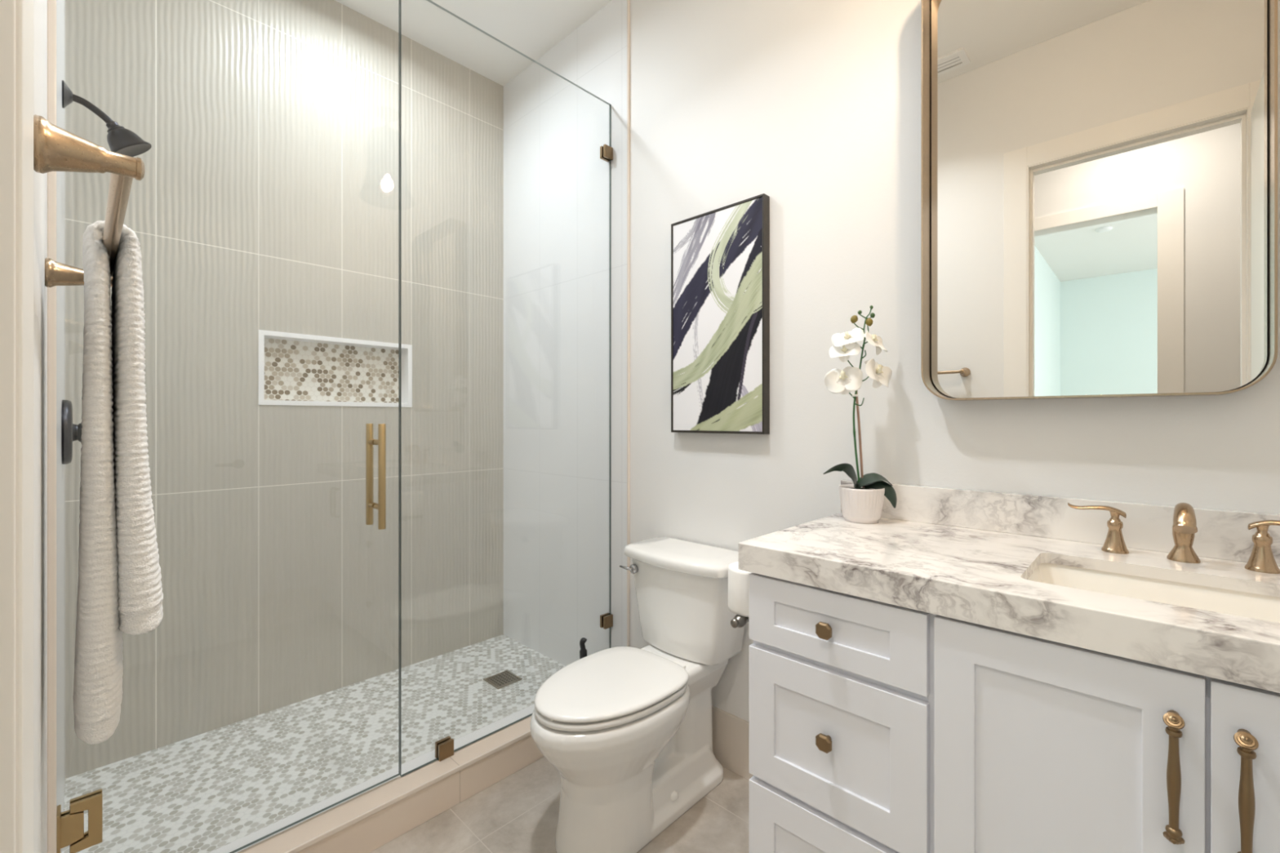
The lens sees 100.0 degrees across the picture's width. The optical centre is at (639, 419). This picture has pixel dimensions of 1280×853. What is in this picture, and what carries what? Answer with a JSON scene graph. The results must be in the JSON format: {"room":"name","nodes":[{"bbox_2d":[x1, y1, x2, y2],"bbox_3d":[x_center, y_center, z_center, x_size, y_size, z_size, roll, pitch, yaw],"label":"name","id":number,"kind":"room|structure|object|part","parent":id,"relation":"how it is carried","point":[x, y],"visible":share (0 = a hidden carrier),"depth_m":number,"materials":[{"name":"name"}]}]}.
{"room":"bathroom","nodes":[
{"label":"bathroom","id":0,"kind":"room"},
{"bbox_2d":[33,0,65,852],"bbox_3d":[-0.883,-0.237,0.734,3.110,3.175,0.114,0,0,44],"label":"wall","id":1,"kind":"structure","parent":0,"point":[40,6],"depth_m":0.88,"materials":[{"name":"white paint"}]},
{"bbox_2d":[0,0,15,852],"bbox_3d":[-0.127,-0.004,0.007,0.759,2.509,0.114,0,0,44],"label":"trim","id":2,"kind":"structure","parent":1,"relation":"attached to","point":[7,7],"depth_m":0.29,"materials":[{"name":"paint"}]},
{"bbox_2d":[15,0,33,852],"bbox_3d":[-0.129,-0.045,0.003,0.922,2.590,0.129,0,0,44],"label":"trim","id":3,"kind":"structure","parent":1,"relation":"attached to","point":[24,8],"depth_m":0.31,"materials":[{"name":"paint"}]},
{"bbox_2d":[47,0,56,852],"bbox_3d":[-1.195,-0.287,1.091,0.010,3.075,0.013,0,0,44],"label":"trim","id":4,"kind":"structure","parent":1,"relation":"attached to","point":[51,4],"depth_m":1.09,"materials":[{"name":"tile"}]},
{"bbox_2d":[61,400,82,464],"bbox_3d":[-1.595,0.035,1.516,0.180,0.180,0.049,0,0,44],"label":"shower valve","id":5,"kind":"object","parent":1,"relation":"attached to","point":[70,432],"visible":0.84,"depth_m":1.46,"materials":[{"name":"black metal"}]},
{"bbox_3d":[-1.605,0.035,1.505,0.180,0.180,0.020,0,0,44],"label":"plate","id":6,"kind":"part","parent":5,"relation":"part of","materials":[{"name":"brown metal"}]},
{"bbox_3d":[-1.589,0.037,1.522,0.056,0.056,0.031,0,0,44],"label":"knob","id":7,"kind":"part","parent":5,"relation":"part of","materials":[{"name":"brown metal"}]},
{"bbox_2d":[33,114,144,287],"bbox_3d":[-0.749,-0.248,0.721,0.674,0.049,0.086,0,0,44],"label":"towel bar","id":8,"kind":"object","parent":1,"relation":"attached to","point":[55,148],"visible":0.77,"depth_m":0.51,"materials":[{"name":"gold metal"}]},
{"bbox_3d":[-0.974,-0.248,0.937,0.049,0.049,0.086,0,0,44],"label":"post","id":9,"kind":"part","parent":8,"relation":"part of","materials":[{"name":"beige metal"}]},
{"bbox_3d":[-0.519,-0.248,0.509,0.049,0.049,0.074,0,0,44],"label":"post","id":10,"kind":"part","parent":8,"relation":"part of","materials":[{"name":"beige metal"}]},
{"bbox_2d":[72,220,163,744],"bbox_3d":[-0.828,0.079,0.851,0.294,0.730,0.096,0,0,44],"label":"towel","id":11,"kind":"object","parent":8,"relation":"hanging from","point":[119,585],"visible":0.98,"depth_m":0.76,"materials":[{"name":"fabric"}]},
{"bbox_2d":[62,80,151,156],"bbox_3d":[-1.548,-0.856,1.565,0.107,0.174,0.185,0,0,44],"label":"sprayer","id":12,"kind":"object","parent":1,"relation":"attached to","point":[120,140],"visible":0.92,"depth_m":1.56,"materials":[{"name":"black metal"}]},
{"bbox_3d":[-1.569,-0.885,1.542,0.019,0.062,0.090,0,0,44],"label":"arm","id":13,"kind":"part","parent":12,"relation":"part of","materials":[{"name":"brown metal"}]},
{"bbox_2d":[56,0,399,852],"bbox_3d":[-1.013,-0.128,1.430,0.121,2.493,0.732,0,0,44],"label":"shower door","id":14,"kind":"structure","parent":1,"relation":"attached to","point":[69,823],"depth_m":1.60,"materials":[{"name":"clear glass"}]},
{"bbox_3d":[-1.009,-0.128,1.434,0.010,2.493,0.721,0,0,44],"label":"glass pane","id":15,"kind":"part","parent":14,"relation":"part of","materials":[{"name":"grey"}]},
{"bbox_3d":[-0.844,0.171,1.677,0.021,0.314,0.021,0,0,44],"label":"handle","id":16,"kind":"part","parent":14,"relation":"part of","materials":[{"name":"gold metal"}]},
{"bbox_3d":[-0.772,0.171,1.608,0.021,0.314,0.021,0,0,44],"label":"handle","id":17,"kind":"part","parent":14,"relation":"part of","materials":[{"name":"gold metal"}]},
{"bbox_2d":[208,703,534,852],"bbox_3d":[-0.721,1.133,1.780,0.050,0.009,1.640,0,0,44],"label":"trim","id":18,"kind":"structure","parent":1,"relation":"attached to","point":[412,764],"depth_m":1.65,"materials":[{"name":"white tile"}]},
{"bbox_2d":[236,715,543,852],"bbox_3d":[-0.688,1.190,1.747,0.143,0.120,1.640,0,0,44],"label":"shower curb","id":19,"kind":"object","parent":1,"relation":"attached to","point":[366,835],"depth_m":1.65,"materials":[{"name":"beige tile"}]},
{"bbox_2d":[400,0,613,777],"bbox_3d":[-0.443,-0.122,2.022,0.034,2.504,0.904,0,0,44],"label":"glass panel","id":20,"kind":"object","parent":19,"relation":"on","point":[444,748],"visible":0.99,"depth_m":1.81,"materials":[{"name":"clear glass"}]},
{"bbox_2d":[283,729,530,852],"bbox_3d":[-0.636,1.135,1.698,0.008,0.014,1.640,0,0,44],"label":"trim","id":21,"kind":"structure","parent":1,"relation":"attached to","point":[296,849],"depth_m":1.61,"materials":[{"name":"tile"}]},
{"bbox_2d":[65,0,503,778],"bbox_3d":[-1.361,-0.287,2.393,0.120,3.075,1.658,0,0,44],"label":"wall","id":22,"kind":"structure","parent":0,"point":[266,198],"depth_m":2.21,"materials":[{"name":"tile"}]},
{"bbox_2d":[264,337,398,403],"bbox_3d":[-1.384,-0.207,2.433,0.028,0.279,0.592,0,0,44],"label":"wall niche","id":23,"kind":"object","parent":22,"relation":"in","point":[295,371],"visible":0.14,"depth_m":2.40,"materials":[{"name":"tile"}]},
{"bbox_2d":[258,329,412,407],"bbox_3d":[-1.340,-0.207,2.391,0.093,0.299,0.612,0,0,44],"label":"trim","id":24,"kind":"structure","parent":22,"relation":"attached to","point":[406,349],"depth_m":2.36,"materials":[{"name":"white tile"}]},
{"bbox_2d":[62,634,564,852],"bbox_3d":[-1.001,1.240,2.046,0.880,0.121,1.658,0,0,44],"label":"floor","id":25,"kind":"structure","parent":0,"point":[206,792],"depth_m":1.90,"materials":[{"name":"tile"}]},
{"bbox_2d":[483,670,522,688],"bbox_3d":[-0.621,1.178,2.431,0.124,0.004,0.124,0,0,44],"label":"shower drain","id":26,"kind":"object","parent":25,"relation":"on","point":[504,678],"visible":1,"depth_m":2.43,"materials":[{"name":"metal"}]},
{"bbox_2d":[334,0,612,86],"bbox_3d":[-0.278,-1.875,1.363,3.110,0.100,1.860,0,0,44],"label":"ceiling","id":27,"kind":"structure","parent":0,"point":[532,28],"depth_m":2.48,"materials":[{"name":"paint"}]},
{"bbox_2d":[369,756,749,852],"bbox_3d":[0.083,1.300,1.016,2.110,0.100,1.860,0,0,44],"label":"floor","id":28,"kind":"structure","parent":0,"point":[518,813],"depth_m":1.66,"materials":[{"name":"tile"}]},
{"bbox_2d":[579,637,586,658],"bbox_3d":[-0.210,1.031,1.996,0.088,0.438,0.088,0,0,44],"label":"toilet brush","id":29,"kind":"object","parent":28,"relation":"on","point":[583,651],"visible":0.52,"depth_m":1.99,"materials":[{"name":"plastic"}]},
{"bbox_2d":[529,537,744,852],"bbox_3d":[-0.018,0.857,1.719,0.456,0.786,0.741,0,0,44],"label":"toilet","id":30,"kind":"object","parent":28,"relation":"on","point":[627,731],"visible":1,"depth_m":1.65,"materials":[{"name":"white ceramic"}]},
{"bbox_3d":[-0.100,0.824,1.634,0.360,0.017,0.479,0,0,44],"label":"seat","id":31,"kind":"part","parent":30,"relation":"part of","materials":[{"name":"white plastic"}]},
{"bbox_3d":[-0.098,0.801,1.636,0.362,0.019,0.484,0,0,44],"label":"lid","id":32,"kind":"part","parent":30,"relation":"part of","materials":[{"name":"white plastic"}]},
{"bbox_3d":[-0.042,0.545,1.964,0.071,0.034,0.026,0,0,44],"label":"flush lever","id":33,"kind":"part","parent":30,"relation":"part of","materials":[{"name":"silver metal"}]},
{"bbox_3d":[-0.019,1.032,1.718,0.377,0.437,0.739,0,0,44],"label":"bowl","id":34,"kind":"part","parent":30,"relation":"part of","materials":[{"name":"white ceramic"}]},
{"bbox_3d":[0.155,0.485,1.899,0.456,0.044,0.241,0,0,44],"label":"tank lid","id":35,"kind":"part","parent":30,"relation":"part of","materials":[{"name":"white ceramic"}]},
{"bbox_3d":[0.162,0.658,1.907,0.416,0.304,0.217,0,0,44],"label":"tank","id":36,"kind":"part","parent":30,"relation":"part of","materials":[{"name":"white ceramic"}]},
{"bbox_2d":[749,573,1279,852],"bbox_3d":[0.803,0.797,1.041,1.049,0.905,0.582,0,0,44],"label":"vanity cabinet","id":37,"kind":"object","parent":28,"relation":"on","point":[875,726],"visible":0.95,"depth_m":0.91,"materials":[{"name":"paint"}]},
{"bbox_2d":[729,614,749,627],"bbox_3d":[0.284,0.493,1.330,0.100,0.048,0.136,0,0,44],"label":"paper holder","id":38,"kind":"object","parent":37,"relation":"attached to","point":[740,621],"visible":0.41,"depth_m":1.30,"materials":[{"name":"silver metal"}]},
{"bbox_2d":[728,561,752,617],"bbox_3d":[0.276,0.424,1.348,0.110,0.110,0.110,0,0,44],"label":"toilet paper","id":39,"kind":"object","parent":38,"relation":"on","point":[738,580],"visible":0.41,"depth_m":1.31,"materials":[{"name":"white paper"}]},
{"bbox_3d":[0.387,0.971,1.097,0.370,0.308,0.018,0,0,44],"label":"drawer","id":40,"kind":"part","parent":37,"relation":"part of","materials":[{"name":"paint"}]},
{"bbox_3d":[0.375,0.650,1.084,0.033,0.033,0.029,0,0,44],"label":"knob","id":41,"kind":"part","parent":37,"relation":"part of","materials":[{"name":"gold metal"}]},
{"bbox_3d":[0.375,0.425,1.084,0.033,0.033,0.029,0,0,44],"label":"knob","id":42,"kind":"part","parent":37,"relation":"part of","materials":[{"name":"gold metal"}]},
{"bbox_3d":[0.387,0.658,1.097,0.370,0.290,0.018,0,0,44],"label":"drawer","id":43,"kind":"part","parent":37,"relation":"part of","materials":[{"name":"paint"}]},
{"bbox_3d":[0.387,0.425,1.097,0.370,0.148,0.018,0,0,44],"label":"drawer","id":44,"kind":"part","parent":37,"relation":"part of","materials":[{"name":"paint"}]},
{"bbox_2d":[738,512,1279,693],"bbox_3d":[0.817,0.312,1.052,1.096,0.061,0.568,0,0,44],"label":"countertop","id":45,"kind":"structure","parent":37,"relation":"on","point":[969,575],"depth_m":0.97,"materials":[{"name":"stone"}]},
{"bbox_2d":[822,305,897,524],"bbox_3d":[0.611,-0.017,1.480,0.154,0.597,0.149,0,0,44],"label":"potted orchid","id":46,"kind":"object","parent":45,"relation":"on","point":[861,501],"visible":1,"depth_m":1.47,"materials":[{"name":"white plant"}]},
{"bbox_3d":[0.557,-0.107,1.472,0.101,0.078,0.033,0,0,13],"label":"flower","id":47,"kind":"part","parent":46,"relation":"part of","materials":[{"name":"white plant"}]},
{"bbox_3d":[0.561,-0.182,1.474,0.082,0.055,0.054,0,0,30],"label":"flower","id":48,"kind":"part","parent":46,"relation":"part of","materials":[{"name":"white plant"}]},
{"bbox_3d":[0.572,-0.221,1.480,0.085,0.062,0.053,0,0,19],"label":"flower","id":49,"kind":"part","parent":46,"relation":"part of","materials":[{"name":"white plant"}]},
{"bbox_3d":[0.607,-0.055,1.494,0.077,0.503,0.015,0,0,3],"label":"stem","id":50,"kind":"part","parent":46,"relation":"part of","materials":[{"name":"plant"}]},
{"bbox_3d":[0.615,0.235,1.490,0.119,0.094,0.119,0,0,44],"label":"pot","id":51,"kind":"part","parent":46,"relation":"part of","materials":[{"name":"white ceramic"}]},
{"bbox_3d":[0.649,-0.210,1.483,0.093,0.069,0.054,0,0,-39],"label":"flower","id":52,"kind":"part","parent":46,"relation":"part of","materials":[{"name":"white plant"}]},
{"bbox_3d":[0.651,-0.125,1.468,0.101,0.081,0.044,0,0,-27],"label":"flower","id":53,"kind":"part","parent":46,"relation":"part of","materials":[{"name":"white plant"}]},
{"bbox_2d":[1027,563,1279,622],"bbox_3d":[0.918,0.377,0.899,0.453,0.146,0.292,0,0,44],"label":"sink","id":54,"kind":"object","parent":45,"relation":"in","point":[1254,606],"visible":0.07,"depth_m":1.01,"materials":[{"name":"white ceramic"}]},
{"bbox_2d":[1067,502,1279,573],"bbox_3d":[1.065,0.223,1.050,0.362,0.119,0.112,0,0,44],"label":"faucet","id":55,"kind":"object","parent":45,"relation":"on","point":[1261,559],"visible":1,"depth_m":1.03,"materials":[{"name":"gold metal"}]},
{"bbox_3d":[0.989,0.199,1.164,0.097,0.030,0.023,0,0,36],"label":"lever","id":56,"kind":"part","parent":55,"relation":"part of","materials":[{"name":"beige metal"}]},
{"bbox_3d":[1.013,0.247,1.145,0.044,0.070,0.044,0,0,44],"label":"handle","id":57,"kind":"part","parent":55,"relation":"part of","materials":[{"name":"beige metal"}]},
{"bbox_3d":[1.087,0.239,1.074,0.048,0.086,0.048,0,0,44],"label":"spout","id":58,"kind":"part","parent":55,"relation":"part of","materials":[{"name":"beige metal"}]},
{"bbox_3d":[1.060,0.192,1.045,0.034,0.056,0.098,0,0,44],"label":"spout","id":59,"kind":"part","parent":55,"relation":"part of","materials":[{"name":"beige metal"}]},
{"bbox_3d":[1.161,0.247,1.002,0.044,0.070,0.044,0,0,44],"label":"handle","id":60,"kind":"part","parent":55,"relation":"part of","materials":[{"name":"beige metal"}]},
{"bbox_3d":[1.181,0.199,0.979,0.023,0.030,0.097,0,0,-39],"label":"lever","id":61,"kind":"part","parent":55,"relation":"part of","materials":[{"name":"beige metal"}]},
{"bbox_3d":[0.648,0.738,0.846,0.332,0.774,0.018,0,0,44],"label":"cabinet door","id":62,"kind":"part","parent":37,"relation":"part of","materials":[{"name":"paint"}]},
{"bbox_3d":[0.729,0.490,0.734,0.022,0.177,0.038,0,0,44],"label":"pull handle","id":63,"kind":"part","parent":37,"relation":"part of","materials":[{"name":"gold metal"}]},
{"bbox_3d":[0.891,0.738,0.613,0.330,0.774,0.018,0,0,44],"label":"cabinet door","id":64,"kind":"part","parent":37,"relation":"part of","materials":[{"name":"paint"}]},
{"bbox_3d":[0.776,0.490,0.688,0.022,0.177,0.038,0,0,44],"label":"pull handle","id":65,"kind":"part","parent":37,"relation":"part of","materials":[{"name":"gold metal"}]},
{"bbox_2d":[503,0,1279,721],"bbox_3d":[0.370,-0.237,1.950,3.230,3.175,0.117,0,0,44],"label":"wall","id":66,"kind":"structure","parent":0,"point":[813,107],"depth_m":1.89,"materials":[{"name":"white paint"}]},
{"bbox_2d":[626,0,630,646],"bbox_3d":[-0.049,-0.287,2.273,0.010,3.075,0.010,0,0,44],"label":"trim","id":67,"kind":"structure","parent":66,"relation":"attached to","point":[628,1],"depth_m":2.27,"materials":[{"name":"metal"}]},
{"bbox_2d":[671,193,769,434],"bbox_3d":[0.278,-0.351,1.941,0.407,0.802,0.036,0,0,44],"label":"wall art","id":68,"kind":"object","parent":66,"relation":"attached to","point":[720,257],"visible":1,"depth_m":1.91,"materials":[{"name":"multicoloured wood"}]},
{"bbox_2d":[711,705,753,780],"bbox_3d":[0.682,1.151,1.572,2.016,0.197,0.009,0,0,44],"label":"baseboard","id":69,"kind":"structure","parent":66,"relation":"attached to","point":[731,733],"depth_m":1.91,"materials":[{"name":"tile"}]},
{"bbox_2d":[840,480,1279,566],"bbox_3d":[1.008,0.233,1.250,1.096,0.098,0.019,0,0,44],"label":"backsplash","id":70,"kind":"structure","parent":66,"relation":"attached to","point":[1224,535],"depth_m":1.25,"materials":[{"name":"stone"}]},
{"bbox_2d":[920,0,1277,400],"bbox_3d":[0.987,-0.629,1.232,0.609,1.161,0.076,0,0,44],"label":"wall mirror","id":71,"kind":"object","parent":66,"relation":"attached to","point":[1099,178],"visible":1,"depth_m":1.22,"materials":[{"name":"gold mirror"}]}
]}

